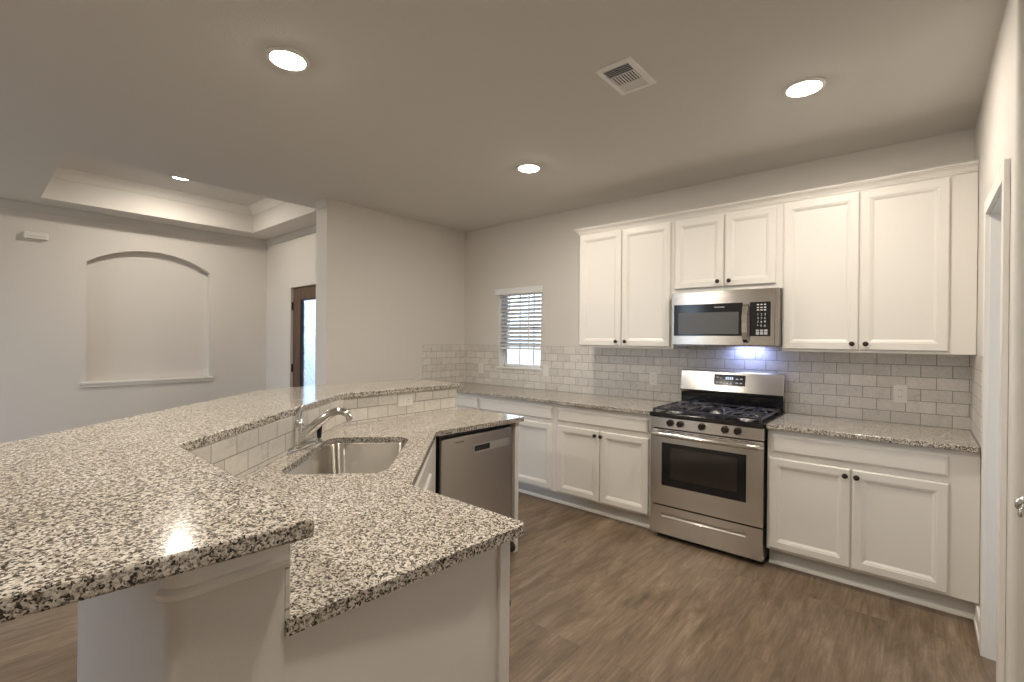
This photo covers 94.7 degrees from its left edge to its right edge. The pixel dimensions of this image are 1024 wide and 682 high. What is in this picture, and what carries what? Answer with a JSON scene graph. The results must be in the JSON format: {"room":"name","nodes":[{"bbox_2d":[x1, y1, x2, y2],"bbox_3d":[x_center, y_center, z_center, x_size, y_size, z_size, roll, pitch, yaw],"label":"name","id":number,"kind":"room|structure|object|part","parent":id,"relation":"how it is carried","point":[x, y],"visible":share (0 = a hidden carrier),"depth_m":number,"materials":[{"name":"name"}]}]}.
{"room":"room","nodes":[
{"label":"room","id":0,"kind":"room"},
{"bbox_2d":[0,207,266,443],"bbox_3d":[-5.056,0.011,4.364,0.095,2.737,5.281,1,0,41],"label":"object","id":1,"kind":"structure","parent":0,"point":[93,301],"depth_m":5.20,"materials":[{"name":"white paint"}]},
{"bbox_2d":[23,231,48,240],"bbox_3d":[-4.696,-1.038,4.658,0.050,0.064,0.172,1,0,41],"label":"door chime","id":2,"kind":"object","parent":1,"relation":"attached to","point":[26,234],"visible":1,"depth_m":4.64,"materials":[{"name":"white plastic"}]},
{"bbox_2d":[80,376,212,387],"bbox_3d":[-4.110,0.462,5.391,0.050,0.056,1.220,1,0,41],"label":"trim","id":3,"kind":"structure","parent":1,"relation":"attached to","point":[204,378],"depth_m":5.32,"materials":[{"name":"white paint"}]},
{"bbox_2d":[41,153,314,232],"bbox_3d":[-3.193,-1.494,4.613,1.780,0.302,1.985,1,0,41],"label":"wall","id":4,"kind":"structure","parent":0,"point":[56,188],"depth_m":5.13,"materials":[{"name":"white paint"}]},
{"bbox_2d":[0,198,326,245],"bbox_3d":[-4.047,-1.307,3.569,2.451,0.078,5.181,1,0,41],"label":"trim","id":5,"kind":"structure","parent":4,"relation":"attached to","point":[320,204],"depth_m":5.27,"materials":[{"name":"white paint"}]},
{"bbox_2d":[52,167,285,215],"bbox_3d":[-3.192,-1.599,4.612,1.672,0.092,1.877,1,0,41],"label":"trim","id":6,"kind":"structure","parent":4,"relation":"attached to","point":[265,204],"depth_m":5.12,"materials":[{"name":"white paint"}]},
{"bbox_2d":[77,399,450,681],"bbox_3d":[-0.812,0.884,2.185,0.779,1.076,2.876,0,0,0],"label":"wall","id":7,"kind":"structure","parent":0,"point":[235,632],"depth_m":0.83,"materials":[{"name":"white paint"}]},
{"bbox_2d":[155,543,290,602],"bbox_3d":[-0.476,0.382,0.795,0.198,0.057,0.032,0,0,-42],"label":"trim","id":8,"kind":"structure","parent":7,"relation":"attached to","point":[188,585],"depth_m":0.78,"materials":[{"name":"white paint"}]},
{"bbox_2d":[0,379,458,622],"bbox_3d":[-0.966,0.328,2.161,1.186,0.033,3.392,0,0,-1],"label":"bar","id":9,"kind":"object","parent":7,"relation":"on","point":[87,512],"visible":1,"depth_m":0.92,"materials":[{"name":"beige stone"}]},
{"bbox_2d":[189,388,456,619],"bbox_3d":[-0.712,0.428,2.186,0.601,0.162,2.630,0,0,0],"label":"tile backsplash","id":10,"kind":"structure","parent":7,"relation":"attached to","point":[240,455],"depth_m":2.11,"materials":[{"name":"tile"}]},
{"bbox_2d":[398,394,412,406],"bbox_3d":[-0.708,0.397,3.141,0.009,0.074,0.120,1,0,41],"label":"wall outlet","id":11,"kind":"object","parent":10,"relation":"attached to","point":[403,400],"visible":1,"depth_m":3.14,"materials":[{"name":"white plastic"}]},
{"bbox_2d":[266,232,315,388],"bbox_3d":[-2.440,0.030,5.690,2.346,2.737,0.140,1,0,41],"label":"wall","id":12,"kind":"structure","parent":0,"point":[291,264],"depth_m":5.99,"materials":[{"name":"white paint"}]},
{"bbox_2d":[291,285,315,386],"bbox_3d":[-2.379,0.367,5.603,0.938,2.052,0.072,1,0,41],"label":"door","id":13,"kind":"structure","parent":12,"relation":"in","point":[303,305],"depth_m":5.72,"materials":[{"name":"brown wood"}]},
{"bbox_3d":[-2.372,0.296,5.603,0.535,1.608,0.015,1,0,41],"label":"glass panel","id":14,"kind":"part","parent":13,"relation":"part of","materials":[{"name":"white"}]},
{"bbox_2d":[315,198,464,385],"bbox_3d":[-1.235,0.042,5.135,0.205,2.737,1.768,1,0,41],"label":"wall","id":15,"kind":"structure","parent":0,"point":[389,286],"depth_m":4.85,"materials":[{"name":"white paint"}]},
{"bbox_2d":[422,345,463,382],"bbox_3d":[-0.789,0.271,5.492,0.008,0.458,0.626,1,0,41],"label":"tile backsplash","id":16,"kind":"structure","parent":15,"relation":"attached to","point":[443,363],"depth_m":5.48,"materials":[{"name":"tile"}]},
{"bbox_2d":[0,492,995,681],"bbox_3d":[-1.701,1.444,2.344,8.651,0.060,6.600,1,0,41],"label":"floor","id":17,"kind":"structure","parent":0,"point":[594,597],"depth_m":2.40,"materials":[{"name":"wood"}]},
{"bbox_2d":[284,541,515,681],"bbox_3d":[-0.395,0.987,1.285,0.503,0.884,0.664,1,0,41],"label":"base cabinet","id":18,"kind":"object","parent":17,"relation":"on","point":[451,624],"visible":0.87,"depth_m":1.13,"materials":[{"name":"white paint"}]},
{"bbox_2d":[240,408,523,637],"bbox_3d":[-0.483,0.526,2.224,1.078,0.030,2.709,0,0,1],"label":"countertop","id":19,"kind":"structure","parent":18,"relation":"on","point":[376,535],"depth_m":1.34,"materials":[{"name":"beige stone"}]},
{"bbox_2d":[315,426,323,442],"bbox_3d":[-0.965,0.444,2.363,0.047,0.124,0.048,1,0,41],"label":"sprayer","id":20,"kind":"object","parent":19,"relation":"on","point":[319,439],"visible":0.59,"depth_m":2.35,"materials":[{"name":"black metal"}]},
{"bbox_3d":[-0.964,0.443,2.361,0.029,0.086,0.030,1,0,41],"label":"handle","id":21,"kind":"part","parent":20,"relation":"part of","materials":[{"name":"black"}]},
{"bbox_2d":[287,405,353,453],"bbox_3d":[-0.934,0.403,2.237,0.328,0.208,0.194,0,0,-28],"label":"faucet","id":22,"kind":"object","parent":19,"relation":"on","point":[302,433],"visible":0.78,"depth_m":2.19,"materials":[{"name":"silver metal"}]},
{"bbox_3d":[-0.999,0.339,2.202,0.036,0.082,0.061,1,0,41],"label":"lever","id":23,"kind":"part","parent":22,"relation":"part of","materials":[{"name":"silver metal"}]},
{"bbox_3d":[-1.001,0.497,2.202,0.051,0.018,0.252,1,0,13],"label":"deck plate","id":24,"kind":"part","parent":22,"relation":"part of","materials":[{"name":"silver metal"}]},
{"bbox_3d":[-0.878,0.394,2.219,0.259,0.162,0.050,0,0,-8],"label":"spout","id":25,"kind":"part","parent":22,"relation":"part of","materials":[{"name":"silver metal"}]},
{"bbox_2d":[287,443,405,473],"bbox_3d":[-0.723,0.636,2.155,0.455,0.192,0.720,0,0,-4],"label":"sink","id":26,"kind":"object","parent":19,"relation":"in","point":[339,458],"visible":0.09,"depth_m":2.48,"materials":[{"name":"silver metal"}]},
{"bbox_3d":[-0.007,0.600,1.371,0.031,0.031,0.032,1,0,41],"label":"knob","id":27,"kind":"part","parent":18,"relation":"part of","materials":[{"name":"brown metal"}]},
{"bbox_2d":[414,438,435,492],"bbox_3d":[-0.455,0.984,2.217,0.153,0.884,1.054,0,0,-4],"label":"base cabinet","id":28,"kind":"object","parent":17,"relation":"on","point":[426,480],"visible":0.02,"depth_m":2.45,"materials":[{"name":"white paint"}]},
{"bbox_3d":[-0.415,0.632,2.193,0.019,0.108,0.760,0,0,-4],"label":"false drawer","id":29,"kind":"part","parent":28,"relation":"part of","materials":[{"name":"white paint"}]},
{"bbox_3d":[-0.433,1.008,2.386,0.019,0.570,0.375,0,0,-4],"label":"door","id":30,"kind":"part","parent":28,"relation":"part of","materials":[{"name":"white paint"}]},
{"bbox_3d":[-0.467,0.926,2.216,0.101,0.768,1.055,0,0,-3],"label":"frame","id":31,"kind":"part","parent":28,"relation":"part of","materials":[{"name":"white paint"}]},
{"bbox_2d":[456,393,479,409],"bbox_3d":[-0.460,0.975,5.210,0.847,0.884,0.620,1,0,41],"label":"base cabinet","id":32,"kind":"object","parent":17,"relation":"on","point":[463,401],"visible":0.04,"depth_m":4.80,"materials":[{"name":"white paint"}]},
{"bbox_2d":[435,424,511,517],"bbox_3d":[-0.400,0.985,3.107,0.520,0.876,0.614,1,0,41],"label":"dishwasher","id":33,"kind":"object","parent":17,"relation":"on","point":[473,467],"visible":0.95,"depth_m":2.93,"materials":[{"name":"silver metal"}]},
{"bbox_3d":[-0.128,0.666,3.023,0.002,0.050,0.325,1,0,41],"label":"handle trim","id":34,"kind":"part","parent":33,"relation":"part of","materials":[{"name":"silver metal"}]},
{"bbox_2d":[508,422,518,551],"bbox_3d":[-0.169,0.983,3.368,0.530,0.884,0.037,1,0,41],"label":"cabinet end panel","id":35,"kind":"object","parent":17,"relation":"on","point":[515,426],"visible":0.24,"depth_m":3.19,"materials":[{"name":"white paint"}]},
{"bbox_2d":[479,395,560,502],"bbox_3d":[0.204,0.983,4.617,0.931,0.884,0.652,1,0,41],"label":"base cabinet","id":36,"kind":"object","parent":17,"relation":"on","point":[537,432],"visible":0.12,"depth_m":4.25,"materials":[{"name":"white paint"}]},
{"bbox_3d":[0.016,0.629,4.406,0.884,0.108,0.019,1,0,41],"label":"drawer","id":37,"kind":"part","parent":36,"relation":"part of","materials":[{"name":"white paint"}]},
{"bbox_3d":[0.181,1.008,4.261,0.438,0.570,0.019,1,0,41],"label":"door","id":38,"kind":"part","parent":36,"relation":"part of","materials":[{"name":"white paint"}]},
{"bbox_3d":[0.069,1.413,4.465,0.931,0.021,0.016,1,0,41],"label":"shoe moulding","id":39,"kind":"part","parent":36,"relation":"part of","materials":[{"name":"white paint"}]},
{"bbox_2d":[555,404,650,528],"bbox_3d":[0.893,0.990,4.026,0.883,0.884,0.652,1,0,41],"label":"base cabinet","id":40,"kind":"object","parent":17,"relation":"on","point":[603,457],"visible":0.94,"depth_m":3.78,"materials":[{"name":"white paint"}]},
{"bbox_2d":[457,382,680,414],"bbox_3d":[0.222,0.526,4.612,2.676,0.030,0.640,1,0,41],"label":"countertop","id":41,"kind":"structure","parent":40,"relation":"on","point":[621,404],"depth_m":4.26,"materials":[{"name":"beige stone"}]},
{"bbox_3d":[0.551,1.012,3.944,0.408,0.570,0.019,1,0,41],"label":"door","id":42,"kind":"part","parent":40,"relation":"part of","materials":[{"name":"white paint"}]},
{"bbox_3d":[0.710,0.637,3.809,0.820,0.108,0.019,1,0,41],"label":"drawer","id":43,"kind":"part","parent":40,"relation":"part of","materials":[{"name":"white paint"}]},
{"bbox_3d":[0.757,1.421,3.873,0.883,0.021,0.016,1,0,41],"label":"shoe moulding","id":44,"kind":"part","parent":40,"relation":"part of","materials":[{"name":"white paint"}]},
{"bbox_3d":[0.869,1.016,3.671,0.410,0.570,0.019,1,0,41],"label":"door","id":45,"kind":"part","parent":40,"relation":"part of","materials":[{"name":"white paint"}]},
{"bbox_2d":[649,369,785,562],"bbox_3d":[1.492,0.837,3.451,0.761,1.203,0.712,1,0,41],"label":"gas range","id":46,"kind":"object","parent":17,"relation":"on","point":[708,470],"visible":1,"depth_m":3.27,"materials":[{"name":"silver metal"}]},
{"bbox_3d":[1.124,0.587,3.372,0.048,0.048,0.035,1,0,41],"label":"knob","id":47,"kind":"part","parent":46,"relation":"part of","materials":[{"name":"black plastic"}]},
{"bbox_3d":[1.178,0.587,3.325,0.048,0.048,0.035,1,0,41],"label":"knob","id":48,"kind":"part","parent":46,"relation":"part of","materials":[{"name":"black plastic"}]},
{"bbox_3d":[1.292,0.589,3.227,0.048,0.048,0.035,1,0,41],"label":"knob","id":49,"kind":"part","parent":46,"relation":"part of","materials":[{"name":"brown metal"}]},
{"bbox_3d":[1.315,0.891,3.257,0.572,0.314,0.038,1,0,41],"label":"door glass","id":50,"kind":"part","parent":46,"relation":"part of","materials":[{"name":"black glass"}]},
{"bbox_3d":[1.286,0.672,3.209,0.761,0.037,0.076,1,0,41],"label":"handle","id":51,"kind":"part","parent":46,"relation":"part of","materials":[{"name":"silver metal"}]},
{"bbox_3d":[1.320,1.297,3.256,0.752,0.202,0.050,1,0,41],"label":"drawer","id":52,"kind":"part","parent":46,"relation":"part of","materials":[{"name":"silver metal"}]},
{"bbox_3d":[1.327,0.914,3.259,0.752,0.544,0.060,1,0,41],"label":"oven door","id":53,"kind":"part","parent":46,"relation":"part of","materials":[{"name":"silver metal"}]},
{"bbox_3d":[1.331,0.594,3.260,0.756,0.082,0.064,1,0,41],"label":"control panel","id":54,"kind":"part","parent":46,"relation":"part of","materials":[{"name":"silver metal"}]},
{"bbox_3d":[1.496,0.512,3.451,0.104,0.018,0.104,1,0,41],"label":"burner","id":55,"kind":"part","parent":46,"relation":"part of","materials":[{"name":"silver metal"}]},
{"bbox_2d":[650,404,783,428],"bbox_3d":[1.491,0.537,3.446,0.760,0.033,0.585,1,0,41],"label":"cooktop","id":56,"kind":"object","parent":46,"relation":"in","point":[701,419],"depth_m":3.28,"materials":[{"name":"black metal"}]},
{"bbox_3d":[1.407,0.590,3.129,0.048,0.048,0.035,1,0,41],"label":"knob","id":57,"kind":"part","parent":46,"relation":"part of","materials":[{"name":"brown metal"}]},
{"bbox_3d":[1.467,0.591,3.077,0.048,0.048,0.035,1,0,41],"label":"knob","id":58,"kind":"part","parent":46,"relation":"part of","materials":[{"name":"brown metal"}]},
{"bbox_2d":[767,429,980,619],"bbox_3d":[2.182,1.004,2.918,0.971,0.884,0.652,1,0,41],"label":"base cabinet","id":59,"kind":"object","parent":17,"relation":"on","point":[899,521],"visible":0.98,"depth_m":2.65,"materials":[{"name":"white paint"}]},
{"bbox_3d":[1.798,1.026,2.872,0.422,0.570,0.019,1,0,41],"label":"door","id":60,"kind":"part","parent":59,"relation":"part of","materials":[{"name":"white paint"}]},
{"bbox_3d":[1.966,0.651,2.730,0.821,0.108,0.019,1,0,41],"label":"drawer","id":61,"kind":"part","parent":59,"relation":"part of","materials":[{"name":"white paint"}]},
{"bbox_3d":[2.047,1.435,2.765,0.971,0.021,0.016,1,0,41],"label":"shoe moulding","id":62,"kind":"part","parent":59,"relation":"part of","materials":[{"name":"white paint"}]},
{"bbox_2d":[766,413,979,453],"bbox_3d":[2.188,0.547,2.923,0.969,0.030,0.640,1,0,41],"label":"countertop","id":63,"kind":"structure","parent":59,"relation":"on","point":[962,440],"depth_m":2.79,"materials":[{"name":"beige stone"}]},
{"bbox_3d":[2.120,1.030,2.595,0.409,0.570,0.019,1,0,41],"label":"door","id":64,"kind":"part","parent":59,"relation":"part of","materials":[{"name":"white paint"}]},
{"bbox_2d":[0,0,1006,239],"bbox_3d":[-1.659,-1.514,2.355,8.651,0.383,6.850,1,0,41],"label":"ceiling","id":65,"kind":"structure","parent":0,"point":[428,111],"depth_m":2.51,"materials":[{"name":"white paint"}]},
{"bbox_2d":[265,46,309,71],"bbox_3d":[-1.046,-1.306,2.203,0.192,0.019,0.192,1,0,41],"label":"recessed light","id":66,"kind":"object","parent":65,"relation":"in","point":[285,58],"visible":1,"depth_m":2.18,"materials":[{"name":"white paint"}]},
{"bbox_2d":[516,163,540,172],"bbox_3d":[0.127,-1.300,3.568,0.192,0.019,0.192,1,0,41],"label":"recessed light","id":67,"kind":"object","parent":65,"relation":"in","point":[525,167],"visible":1,"depth_m":3.54,"materials":[{"name":"white paint"}]},
{"bbox_2d":[594,56,656,94],"bbox_3d":[0.563,-1.297,2.328,0.191,0.011,0.286,1,0,41],"label":"ceiling vent","id":68,"kind":"object","parent":65,"relation":"in","point":[626,76],"visible":1,"depth_m":2.31,"materials":[{"name":"white metal"}]},
{"bbox_2d":[782,77,826,97],"bbox_3d":[1.491,-1.285,2.409,0.192,0.019,0.192,1,0,41],"label":"recessed light","id":69,"kind":"object","parent":65,"relation":"in","point":[804,87],"visible":1,"depth_m":2.39,"materials":[{"name":"white paint"}]},
{"bbox_2d":[464,128,974,432],"bbox_3d":[1.122,0.065,4.381,4.752,2.737,0.160,1,0,41],"label":"wall","id":70,"kind":"structure","parent":0,"point":[544,251],"depth_m":4.70,"materials":[{"name":"white paint"}]},
{"bbox_2d":[497,294,540,369],"bbox_3d":[0.118,-0.129,5.214,0.628,0.873,0.157,1,0,41],"label":"window","id":71,"kind":"structure","parent":70,"relation":"in","point":[508,358],"depth_m":5.30,"materials":[{"name":"white plastic"}]},
{"bbox_2d":[495,285,542,349],"bbox_3d":[0.083,-0.245,5.183,0.662,0.678,0.090,1,0,41],"label":"window blind","id":72,"kind":"object","parent":71,"relation":"attached to","point":[531,290],"visible":0.95,"depth_m":5.18,"materials":[{"name":"white plastic"}]},
{"bbox_3d":[0.101,0.083,5.193,0.570,0.022,0.048,1,0,41],"label":"rail","id":73,"kind":"part","parent":72,"relation":"part of","materials":[{"name":"white plastic"}]},
{"bbox_3d":[0.099,0.297,5.199,0.628,0.020,0.112,1,0,41],"label":"sill","id":74,"kind":"part","parent":71,"relation":"part of","materials":[{"name":"white paint"}]},
{"bbox_2d":[579,220,686,348],"bbox_3d":[1.030,-0.453,4.114,0.877,1.028,0.350,1,0,41],"label":"upper cabinet","id":75,"kind":"object","parent":70,"relation":"attached to","point":[627,274],"visible":0.99,"depth_m":3.98,"materials":[{"name":"white paint"}]},
{"bbox_3d":[0.775,-0.453,4.157,0.414,0.988,0.019,1,0,41],"label":"door","id":76,"kind":"part","parent":75,"relation":"part of","materials":[{"name":"white paint"}]},
{"bbox_3d":[1.097,-0.450,3.880,0.420,0.988,0.019,1,0,41],"label":"door","id":77,"kind":"part","parent":75,"relation":"part of","materials":[{"name":"white paint"}]},
{"bbox_2d":[574,160,978,235],"bbox_3d":[1.670,-0.977,3.571,2.633,0.050,0.343,1,0,41],"label":"crown molding","id":78,"kind":"structure","parent":75,"relation":"on","point":[971,166],"depth_m":3.14,"materials":[{"name":"white paint"}]},
{"bbox_2d":[464,345,970,429],"bbox_3d":[1.095,0.266,4.292,4.431,0.506,0.008,1,0,41],"label":"tile backsplash","id":79,"kind":"structure","parent":70,"relation":"attached to","point":[859,386],"depth_m":3.45,"materials":[{"name":"tile"}]},
{"bbox_2d":[479,363,482,372],"bbox_3d":[-0.364,0.317,5.534,0.074,0.120,0.009,1,0,41],"label":"wall outlet","id":80,"kind":"object","parent":79,"relation":"attached to","point":[480,364],"visible":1,"depth_m":5.53,"materials":[{"name":"white plastic"}]},
{"bbox_2d":[543,365,548,376],"bbox_3d":[0.352,0.310,4.918,0.074,0.120,0.009,1,0,41],"label":"wall outlet","id":81,"kind":"object","parent":79,"relation":"attached to","point":[545,367],"visible":1,"depth_m":4.91,"materials":[{"name":"white plastic"}]},
{"bbox_2d":[649,371,657,385],"bbox_3d":[1.243,0.330,4.152,0.074,0.120,0.009,1,0,41],"label":"wall outlet","id":82,"kind":"object","parent":79,"relation":"attached to","point":[653,376],"visible":1,"depth_m":4.15,"materials":[{"name":"white plastic"}]},
{"bbox_2d":[893,384,907,402],"bbox_3d":[2.516,0.341,3.058,0.074,0.120,0.009,1,0,41],"label":"wall outlet","id":83,"kind":"object","parent":79,"relation":"attached to","point":[900,391],"visible":1,"depth_m":3.06,"materials":[{"name":"white plastic"}]},
{"bbox_2d":[897,388,903,392],"bbox_3d":[2.514,0.320,3.056,0.035,0.035,0.003,1,0,41],"label":"receptacle","id":84,"kind":"object","parent":83,"relation":"attached to","point":[899,390],"depth_m":3.05,"materials":[{"name":"white plastic"}]},
{"bbox_2d":[897,394,903,399],"bbox_3d":[2.514,0.362,3.056,0.035,0.035,0.003,1,0,41],"label":"receptacle","id":85,"kind":"object","parent":83,"relation":"attached to","point":[899,396],"depth_m":3.05,"materials":[{"name":"white plastic"}]},
{"bbox_2d":[674,203,782,292],"bbox_3d":[1.653,-0.663,3.580,0.757,0.594,0.350,1,0,41],"label":"upper cabinet","id":86,"kind":"object","parent":70,"relation":"attached to","point":[740,249],"visible":0.96,"depth_m":3.44,"materials":[{"name":"white paint"}]},
{"bbox_3d":[1.424,-0.669,3.599,0.362,0.530,0.019,1,0,41],"label":"door","id":87,"kind":"part","parent":86,"relation":"part of","materials":[{"name":"white paint"}]},
{"bbox_2d":[672,287,782,346],"bbox_3d":[1.623,-0.163,3.538,0.734,0.401,0.442,1,0,41],"label":"microwave","id":88,"kind":"object","parent":86,"relation":"attached to","point":[744,317],"visible":1,"depth_m":3.38,"materials":[{"name":"grey metal"}]},
{"bbox_3d":[1.436,-0.155,3.481,0.492,0.235,0.006,1,0,41],"label":"door glass","id":89,"kind":"part","parent":88,"relation":"part of","materials":[{"name":"black glass"}]},
{"bbox_3d":[1.624,-0.124,3.286,0.035,0.272,0.059,1,0,41],"label":"handle","id":90,"kind":"part","parent":88,"relation":"part of","materials":[{"name":"silver metal"}]},
{"bbox_3d":[1.707,-0.151,3.248,0.130,0.237,0.006,1,0,41],"label":"control panel","id":91,"kind":"part","parent":88,"relation":"part of","materials":[{"name":"black plastic"}]},
{"bbox_3d":[1.795,-0.164,3.193,0.024,0.394,0.026,1,0,41],"label":"trim","id":92,"kind":"part","parent":88,"relation":"part of","materials":[{"name":"silver metal"}]},
{"bbox_3d":[1.697,-0.666,3.366,0.336,0.530,0.019,1,0,41],"label":"door","id":93,"kind":"part","parent":86,"relation":"part of","materials":[{"name":"white paint"}]},
{"bbox_2d":[782,171,977,354],"bbox_3d":[2.300,-0.439,3.022,0.954,1.028,0.350,1,0,41],"label":"upper cabinet","id":94,"kind":"object","parent":70,"relation":"attached to","point":[891,268],"visible":1,"depth_m":2.87,"materials":[{"name":"white paint"}]},
{"bbox_3d":[2.015,-0.440,3.091,0.416,0.988,0.019,1,0,41],"label":"door","id":95,"kind":"part","parent":94,"relation":"part of","materials":[{"name":"white paint"}]},
{"bbox_3d":[2.334,-0.436,2.817,0.407,0.988,0.019,1,0,41],"label":"door","id":96,"kind":"part","parent":94,"relation":"part of","materials":[{"name":"white paint"}]},
{"bbox_2d":[972,0,1023,681],"bbox_3d":[2.712,0.085,1.808,1.268,2.737,1.669,1,0,41],"label":"wall","id":97,"kind":"structure","parent":0,"point":[999,128],"depth_m":1.62,"materials":[{"name":"white paint"}]},
{"bbox_2d":[973,603,979,646],"bbox_3d":[2.305,1.400,2.331,0.020,0.103,0.309,1,0,41],"label":"baseboard","id":98,"kind":"structure","parent":97,"relation":"attached to","point":[976,617],"depth_m":2.35,"materials":[{"name":"white paint"}]},
{"bbox_2d":[971,355,981,446],"bbox_3d":[2.562,0.307,2.605,0.004,0.458,0.636,1,0,41],"label":"tile backsplash","id":99,"kind":"structure","parent":97,"relation":"attached to","point":[976,360],"depth_m":2.56,"materials":[{"name":"tile"}]},
{"bbox_2d":[979,158,1010,681],"bbox_3d":[2.027,0.401,1.905,0.140,2.093,0.701,1,0,41],"label":"trim","id":100,"kind":"structure","parent":97,"relation":"attached to","point":[997,203],"depth_m":2.14,"materials":[{"name":"white paint"}]},
{"bbox_2d":[1014,497,1023,516],"bbox_3d":[1.692,0.547,1.550,0.054,0.058,0.058,1,0,41],"label":"door lever","id":101,"kind":"object","parent":97,"relation":"attached to","point":[1019,502],"visible":1,"depth_m":1.57,"materials":[{"name":"silver metal"}]},
{"bbox_3d":[1.675,0.556,1.544,0.032,0.041,0.021,0,0,-8],"label":"lever","id":102,"kind":"part","parent":101,"relation":"part of","materials":[{"name":"silver metal"}]}
]}

